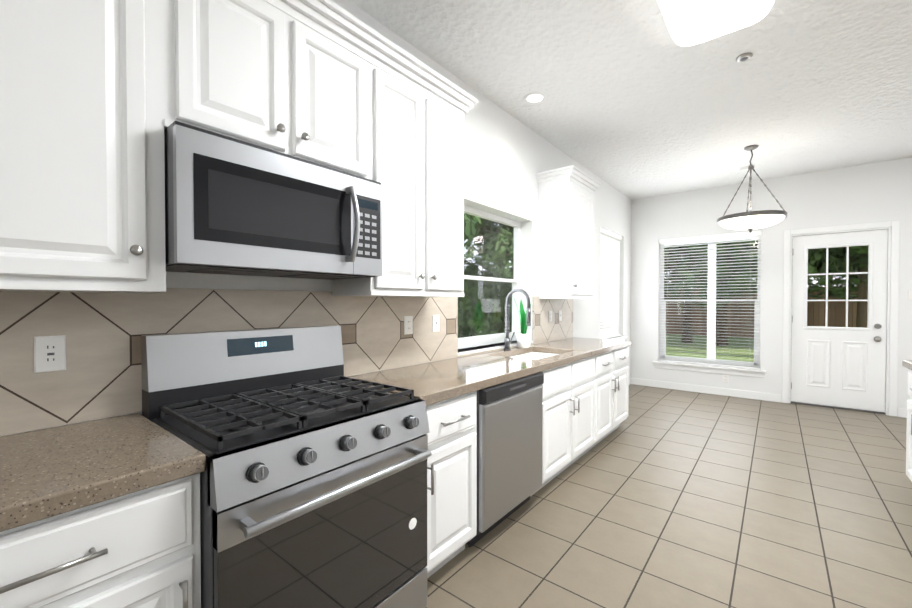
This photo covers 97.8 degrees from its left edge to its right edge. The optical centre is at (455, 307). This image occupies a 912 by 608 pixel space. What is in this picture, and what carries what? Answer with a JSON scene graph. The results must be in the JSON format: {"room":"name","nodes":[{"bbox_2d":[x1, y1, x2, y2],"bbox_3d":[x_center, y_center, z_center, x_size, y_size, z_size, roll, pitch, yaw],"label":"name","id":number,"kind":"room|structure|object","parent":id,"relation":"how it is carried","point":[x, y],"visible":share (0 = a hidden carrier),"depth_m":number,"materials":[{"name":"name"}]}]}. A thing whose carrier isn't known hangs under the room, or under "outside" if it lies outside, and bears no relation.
{"room":"kitchen","nodes":[
{"label":"kitchen","id":0,"kind":"room"},
{"bbox_2d":[0,0,630,436],"bbox_3d":[-0.197,-0.197,2.816,0.200,2.950,9.730,1,1,39],"label":"wall","id":1,"kind":"structure","parent":0,"point":[506,156],"depth_m":3.51,"materials":[{"name":"white paint"}]},
{"bbox_2d":[0,0,171,291],"bbox_3d":[-1.218,-0.622,1.107,0.340,1.105,0.598,1,1,39],"label":"upper cabinet","id":2,"kind":"object","parent":1,"relation":"attached to","point":[98,98],"depth_m":1.09,"materials":[{"name":"white wood"}]},
{"bbox_2d":[172,0,375,180],"bbox_3d":[-0.776,-0.888,1.653,0.340,0.588,0.812,1,1,39],"label":"upper cabinet","id":3,"kind":"object","parent":1,"relation":"attached to","point":[277,75],"depth_m":1.51,"materials":[{"name":"white wood"}]},
{"bbox_2d":[164,121,381,279],"bbox_3d":[-0.714,-0.351,1.609,0.474,0.434,0.801,1,1,39],"label":"over-the-range microwave","id":4,"kind":"object","parent":3,"relation":"attached to","point":[233,206],"visible":0.98,"depth_m":1.40,"materials":[{"name":"silver metal"}]},
{"bbox_2d":[0,288,572,435],"bbox_3d":[-0.294,0.140,2.529,0.012,0.456,5.195,1,1,39],"label":"backsplash","id":5,"kind":"structure","parent":1,"relation":"attached to","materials":[{"name":"tile"}]},
{"bbox_2d":[34,335,65,372],"bbox_3d":[-1.294,0.149,1.271,0.010,0.115,0.072,1,1,39],"label":"outlet","id":6,"kind":"object","parent":5,"relation":"attached to","point":[49,350],"depth_m":1.27,"materials":[{"name":"white plastic"}]},
{"bbox_2d":[404,316,412,334],"bbox_3d":[-0.298,0.112,2.509,0.008,0.115,0.072,1,1,39],"label":"outlet","id":7,"kind":"object","parent":5,"relation":"attached to","point":[408,320],"depth_m":2.50,"materials":[{"name":"white plastic"}]},
{"bbox_2d":[432,315,439,331],"bbox_3d":[-0.132,0.110,2.709,0.016,0.115,0.072,1,1,39],"label":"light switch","id":8,"kind":"object","parent":5,"relation":"attached to","point":[435,318],"depth_m":2.70,"materials":[{"name":"white plastic"}]},
{"bbox_2d":[328,52,467,295],"bbox_3d":[-0.296,-0.637,2.253,0.340,1.105,0.720,1,1,39],"label":"upper cabinet","id":9,"kind":"object","parent":1,"relation":"attached to","point":[420,127],"depth_m":2.10,"materials":[{"name":"white wood"}]},
{"bbox_2d":[458,205,532,354],"bbox_3d":[0.300,-0.237,3.410,0.197,1.165,1.160,1,1,39],"label":"window","id":10,"kind":"structure","parent":1,"relation":"in","point":[472,341],"depth_m":3.56,"materials":[{"name":"white plastic"}]},
{"bbox_2d":[549,311,551,321],"bbox_3d":[0.969,0.091,4.082,0.008,0.115,0.072,1,1,39],"label":"outlet","id":11,"kind":"object","parent":1,"relation":"attached to","point":[550,312],"depth_m":4.08,"materials":[{"name":"white plastic"}]},
{"bbox_2d":[559,310,561,320],"bbox_3d":[1.123,0.089,4.267,0.016,0.115,0.072,1,1,39],"label":"outlet","id":12,"kind":"object","parent":1,"relation":"attached to","point":[560,311],"depth_m":4.27,"materials":[{"name":"white plastic"}]},
{"bbox_2d":[536,176,595,299],"bbox_3d":[1.128,-0.661,4.021,0.340,1.105,0.620,1,1,39],"label":"upper cabinet","id":13,"kind":"object","parent":1,"relation":"attached to","point":[566,205],"depth_m":3.81,"materials":[{"name":"white wood"}]},
{"bbox_2d":[608,335,627,339],"bbox_3d":[2.205,0.490,5.712,0.180,0.100,1.160,1,1,39],"label":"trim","id":14,"kind":"structure","parent":1,"relation":"attached to","point":[620,337],"depth_m":5.85,"materials":[{"name":"white wood"}]},
{"bbox_2d":[348,0,911,199],"bbox_3d":[1.688,-1.725,1.149,5.200,0.150,9.930,1,1,39],"label":"ceiling","id":15,"kind":"structure","parent":0,"point":[639,102],"depth_m":2.94,"materials":[{"name":"white paint"}]},
{"bbox_2d":[523,92,546,104],"bbox_3d":[0.632,-1.673,3.188,0.190,0.008,0.190,1,1,39],"label":"recessed light","id":16,"kind":"object","parent":15,"relation":"in","point":[532,98],"visible":1,"depth_m":3.18,"materials":[{"name":"white"}]},
{"bbox_2d":[657,0,773,45],"bbox_3d":[1.168,-1.609,1.845,0.480,0.100,1.240,1,1,39],"label":"ceiling light fixture","id":17,"kind":"object","parent":15,"relation":"attached to","point":[691,22],"visible":1,"depth_m":2.14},
{"bbox_2d":[736,52,752,61],"bbox_3d":[1.920,-1.659,2.651,0.092,0.022,0.092,1,1,39],"label":"smoke detector","id":18,"kind":"object","parent":15,"relation":"attached to","point":[743,57],"visible":1,"depth_m":2.63,"materials":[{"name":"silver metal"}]},
{"bbox_2d":[717,145,786,232],"bbox_3d":[3.112,-1.239,4.201,0.602,0.902,0.602,1,1,39],"label":"pendant light","id":19,"kind":"object","parent":15,"relation":"hanging from","point":[750,221],"visible":1,"depth_m":4.08,"materials":[{"name":"white glass"}]},
{"bbox_2d":[426,384,911,607],"bbox_3d":[1.688,1.360,1.190,5.200,0.120,9.930,1,1,39],"label":"floor","id":20,"kind":"structure","parent":0,"point":[658,497],"depth_m":2.40,"materials":[{"name":"tile"}]},
{"bbox_2d":[0,476,200,607],"bbox_3d":[-1.103,0.870,1.031,0.620,0.866,0.592,1,1,39],"label":"base cabinet","id":21,"kind":"object","parent":20,"relation":"on","point":[144,550],"depth_m":0.92,"materials":[{"name":"white wood"}]},
{"bbox_2d":[0,412,205,535],"bbox_3d":[-1.290,0.416,0.780,0.635,0.048,1.216,1,1,39],"label":"countertop","id":22,"kind":"structure","parent":21,"relation":"on","point":[52,473],"depth_m":1.00,"materials":[{"name":"beige stone"}]},
{"bbox_2d":[141,325,431,607],"bbox_3d":[-0.602,0.698,1.532,0.733,1.195,0.805,1,1,39],"label":"gas range","id":23,"kind":"object","parent":20,"relation":"on","point":[313,484],"visible":1,"depth_m":1.38,"materials":[{"name":"grey metal"}]},
{"bbox_2d":[426,392,476,577],"bbox_3d":[-0.260,0.856,2.078,0.620,0.866,0.449,1,1,39],"label":"base cabinet","id":24,"kind":"object","parent":20,"relation":"on","point":[452,437],"depth_m":1.89,"materials":[{"name":"white wood"}]},
{"bbox_2d":[346,336,631,407],"bbox_3d":[0.594,0.387,3.121,0.635,0.053,3.166,1,1,39],"label":"countertop","id":25,"kind":"structure","parent":24,"relation":"on","point":[435,382],"depth_m":2.41,"materials":[{"name":"beige stone"}]},
{"bbox_2d":[504,288,530,351],"bbox_3d":[0.516,0.102,3.292,0.247,0.514,0.101,1,1,39],"label":"faucet","id":26,"kind":"object","parent":25,"relation":"on","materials":[{"name":"grey metal"}]},
{"bbox_2d":[514,299,530,347],"bbox_3d":[0.605,0.134,3.510,0.142,0.443,0.142,1,1,39],"label":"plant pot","id":27,"kind":"object","parent":25,"relation":"on","point":[523,338],"depth_m":3.49,"materials":[{"name":"white ceramic"}]},
{"bbox_2d":[466,372,543,547],"bbox_3d":[0.125,0.852,2.506,0.608,0.861,0.680,1,1,39],"label":"dishwasher","id":28,"kind":"object","parent":20,"relation":"on","point":[509,448],"visible":0.46,"depth_m":2.24,"materials":[{"name":"grey metal"}]},
{"bbox_2d":[484,352,599,496],"bbox_3d":[0.634,0.841,3.188,0.620,0.866,1.001,1,1,39],"label":"base cabinet","id":29,"kind":"object","parent":20,"relation":"on","point":[570,393],"depth_m":2.96,"materials":[{"name":"white wood"}]},
{"bbox_2d":[600,352,615,440],"bbox_3d":[1.095,0.833,3.761,0.620,0.866,0.470,1,1,39],"label":"base cabinet","id":30,"kind":"object","parent":20,"relation":"on","point":[608,361],"depth_m":3.63,"materials":[{"name":"white wood"}]},
{"bbox_2d":[616,348,628,428],"bbox_3d":[1.405,0.828,4.146,0.620,0.866,0.519,1,1,39],"label":"base cabinet","id":31,"kind":"object","parent":20,"relation":"on","point":[622,370],"depth_m":3.97,"materials":[{"name":"white wood"}]},
{"bbox_2d":[906,368,911,481],"bbox_3d":[3.116,0.853,2.248,0.640,0.866,0.800,1,1,39],"label":"base cabinet","id":32,"kind":"object","parent":20,"relation":"on","point":[909,402],"depth_m":2.70,"materials":[{"name":"white wood"}]},
{"bbox_2d":[902,360,911,371],"bbox_3d":[2.314,0.410,1.226,0.695,0.048,3.450,1,1,39],"label":"countertop","id":33,"kind":"structure","parent":32,"relation":"on","point":[905,363],"depth_m":2.69,"materials":[{"name":"beige stone"}]},
{"bbox_2d":[630,157,911,415],"bbox_3d":[4.739,-0.225,4.959,4.800,2.950,0.200,1,1,39],"label":"wall","id":34,"kind":"structure","parent":0,"point":[872,192],"depth_m":5.29,"materials":[{"name":"white paint"}]},
{"bbox_2d":[632,378,780,401],"bbox_3d":[3.546,1.189,5.801,1.850,0.100,0.014,1,1,39],"label":"baseboard","id":35,"kind":"structure","parent":34,"relation":"attached to","point":[653,383],"depth_m":5.71,"materials":[{"name":"white wood"}]},
{"bbox_2d":[653,235,765,377],"bbox_3d":[3.651,-0.051,5.795,1.380,1.980,0.235,1,1,39],"label":"window","id":36,"kind":"structure","parent":34,"relation":"in","point":[757,343],"depth_m":5.74,"materials":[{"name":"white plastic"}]},
{"bbox_2d":[659,231,761,369],"bbox_3d":[3.646,-0.101,5.789,1.250,1.880,0.060,1,1,39],"label":"window blinds","id":37,"kind":"object","parent":36,"relation":"attached to","point":[755,234],"visible":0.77,"depth_m":5.76,"materials":[{"name":"white plastic"}]},
{"bbox_2d":[664,236,757,358],"bbox_3d":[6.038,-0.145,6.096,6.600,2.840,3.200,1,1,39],"label":"window frame","id":38,"kind":"object","parent":36,"relation":"attached to","point":[711,314],"depth_m":8.24,"materials":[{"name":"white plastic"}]},
{"bbox_2d":[723,374,728,382],"bbox_3d":[3.797,1.002,5.600,0.072,0.115,0.008,1,1,39],"label":"outlet","id":39,"kind":"object","parent":34,"relation":"attached to","point":[725,378],"visible":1,"depth_m":5.60,"materials":[{"name":"white plastic"}]},
{"bbox_2d":[791,229,887,411],"bbox_3d":[4.683,0.157,4.898,0.848,2.137,0.121,1,1,39],"label":"back door","id":40,"kind":"structure","parent":34,"relation":"in","point":[845,367],"depth_m":4.88,"materials":[{"name":"white wood"}]},
{"bbox_2d":[782,220,899,416],"bbox_3d":[4.733,0.125,4.957,1.020,2.250,0.218,1,1,39],"label":"door frame","id":41,"kind":"structure","parent":34,"relation":"attached to","point":[893,247],"depth_m":4.65,"materials":[{"name":"white wood"}]},
{"bbox_2d":[898,408,906,417],"bbox_3d":[5.809,1.213,3.979,1.880,0.100,0.014,1,1,39],"label":"baseboard","id":42,"kind":"structure","parent":34,"relation":"attached to","point":[902,412],"depth_m":4.54,"materials":[{"name":"white wood"}]},
{"label":"outside","id":43,"kind":"structure","parent":0,"visible":0},
{"bbox_2d":[459,330,753,361],"bbox_3d":[6.679,1.290,7.230,85.000,0.060,80.000,1,1,39],"label":"ground","id":44,"kind":"structure","parent":43,"point":[701,349],"depth_m":11.61,"materials":[{"name":"green plant"}]},
{"bbox_2d":[464,213,480,260],"bbox_3d":[-1.043,-2.758,10.949,6.000,7.937,6.172,1,1,39],"label":"tree","id":45,"kind":"object","parent":44,"relation":"on","point":[472,230],"depth_m":9.26,"materials":[{"name":"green plant"}]},
{"bbox_2d":[464,215,490,241],"bbox_3d":[-0.426,-3.214,13.758,6.554,8.773,6.542,1,1,39],"label":"tree","id":46,"kind":"object","parent":44,"relation":"on","point":[481,228],"depth_m":14.72,"materials":[{"name":"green plant"}]},
{"bbox_2d":[458,260,511,337],"bbox_3d":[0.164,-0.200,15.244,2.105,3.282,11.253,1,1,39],"label":"tree","id":47,"kind":"object","parent":44,"relation":"on","point":[499,301],"depth_m":15.58,"materials":[{"name":"green plant"}]},
{"bbox_2d":[464,218,513,331],"bbox_3d":[2.026,-3.114,15.812,7.406,8.520,7.775,1,1,39],"label":"tree","id":48,"kind":"object","parent":44,"relation":"on","point":[494,228],"depth_m":16.15,"materials":[{"name":"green plant"}]},
{"bbox_2d":[474,229,675,277],"bbox_3d":[4.336,-1.680,13.508,6.356,5.712,5.938,1,1,39],"label":"tree","id":49,"kind":"object","parent":44,"relation":"on","point":[499,254],"depth_m":12.80,"materials":[{"name":"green plant"}]},
{"bbox_2d":[459,287,856,337],"bbox_3d":[2.456,0.448,-2.811,39.000,1.890,39.080,1,1,39],"label":"fence","id":50,"kind":"object","parent":44,"relation":"on","point":[818,312],"depth_m":15.17,"materials":[{"name":"brown wood"}]},
{"bbox_2d":[664,243,755,342],"bbox_3d":[7.716,-1.272,13.411,4.894,4.899,5.059,1,1,39],"label":"tree","id":51,"kind":"object","parent":44,"relation":"on","point":[685,324],"depth_m":12.56,"materials":[{"name":"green plant"}]},
{"bbox_2d":[707,241,792,345],"bbox_3d":[7.926,-3.191,12.502,8.304,8.762,7.824,1,1,39],"label":"tree","id":52,"kind":"object","parent":44,"relation":"on","point":[720,316],"depth_m":12.25,"materials":[{"name":"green plant"}]},
{"bbox_2d":[682,242,858,335],"bbox_3d":[9.602,-1.614,11.705,5.232,5.629,5.240,1,1,39],"label":"tree","id":53,"kind":"object","parent":44,"relation":"on","point":[814,261],"depth_m":10.89,"materials":[{"name":"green plant"}]},
{"bbox_2d":[685,238,867,327],"bbox_3d":[9.954,-2.704,9.615,7.632,7.865,7.194,1,1,39],"label":"tree","id":54,"kind":"object","parent":44,"relation":"on","point":[861,318],"depth_m":9.65,"materials":[{"name":"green plant"}]},
{"bbox_2d":[808,246,867,302],"bbox_3d":[11.901,-1.364,10.002,5.387,5.173,5.274,1,1,39],"label":"tree","id":55,"kind":"object","parent":44,"relation":"on","point":[856,260],"depth_m":10.13,"materials":[{"name":"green plant"}]},
{"bbox_3d":[2.116,-0.321,5.773,0.063,1.520,1.040,1,1,39],"label":"window blinds","id":56,"kind":"object","parent":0,"visible":0},
{"bbox_2d":[600,227,621,338],"bbox_3d":[2.189,-0.320,5.714,0.060,1.520,1.030,1,1,39],"label":"window blinds","id":57,"kind":"object","parent":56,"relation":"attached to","point":[609,273],"visible":0.67,"depth_m":5.74,"materials":[{"name":"white plastic"}]}
]}

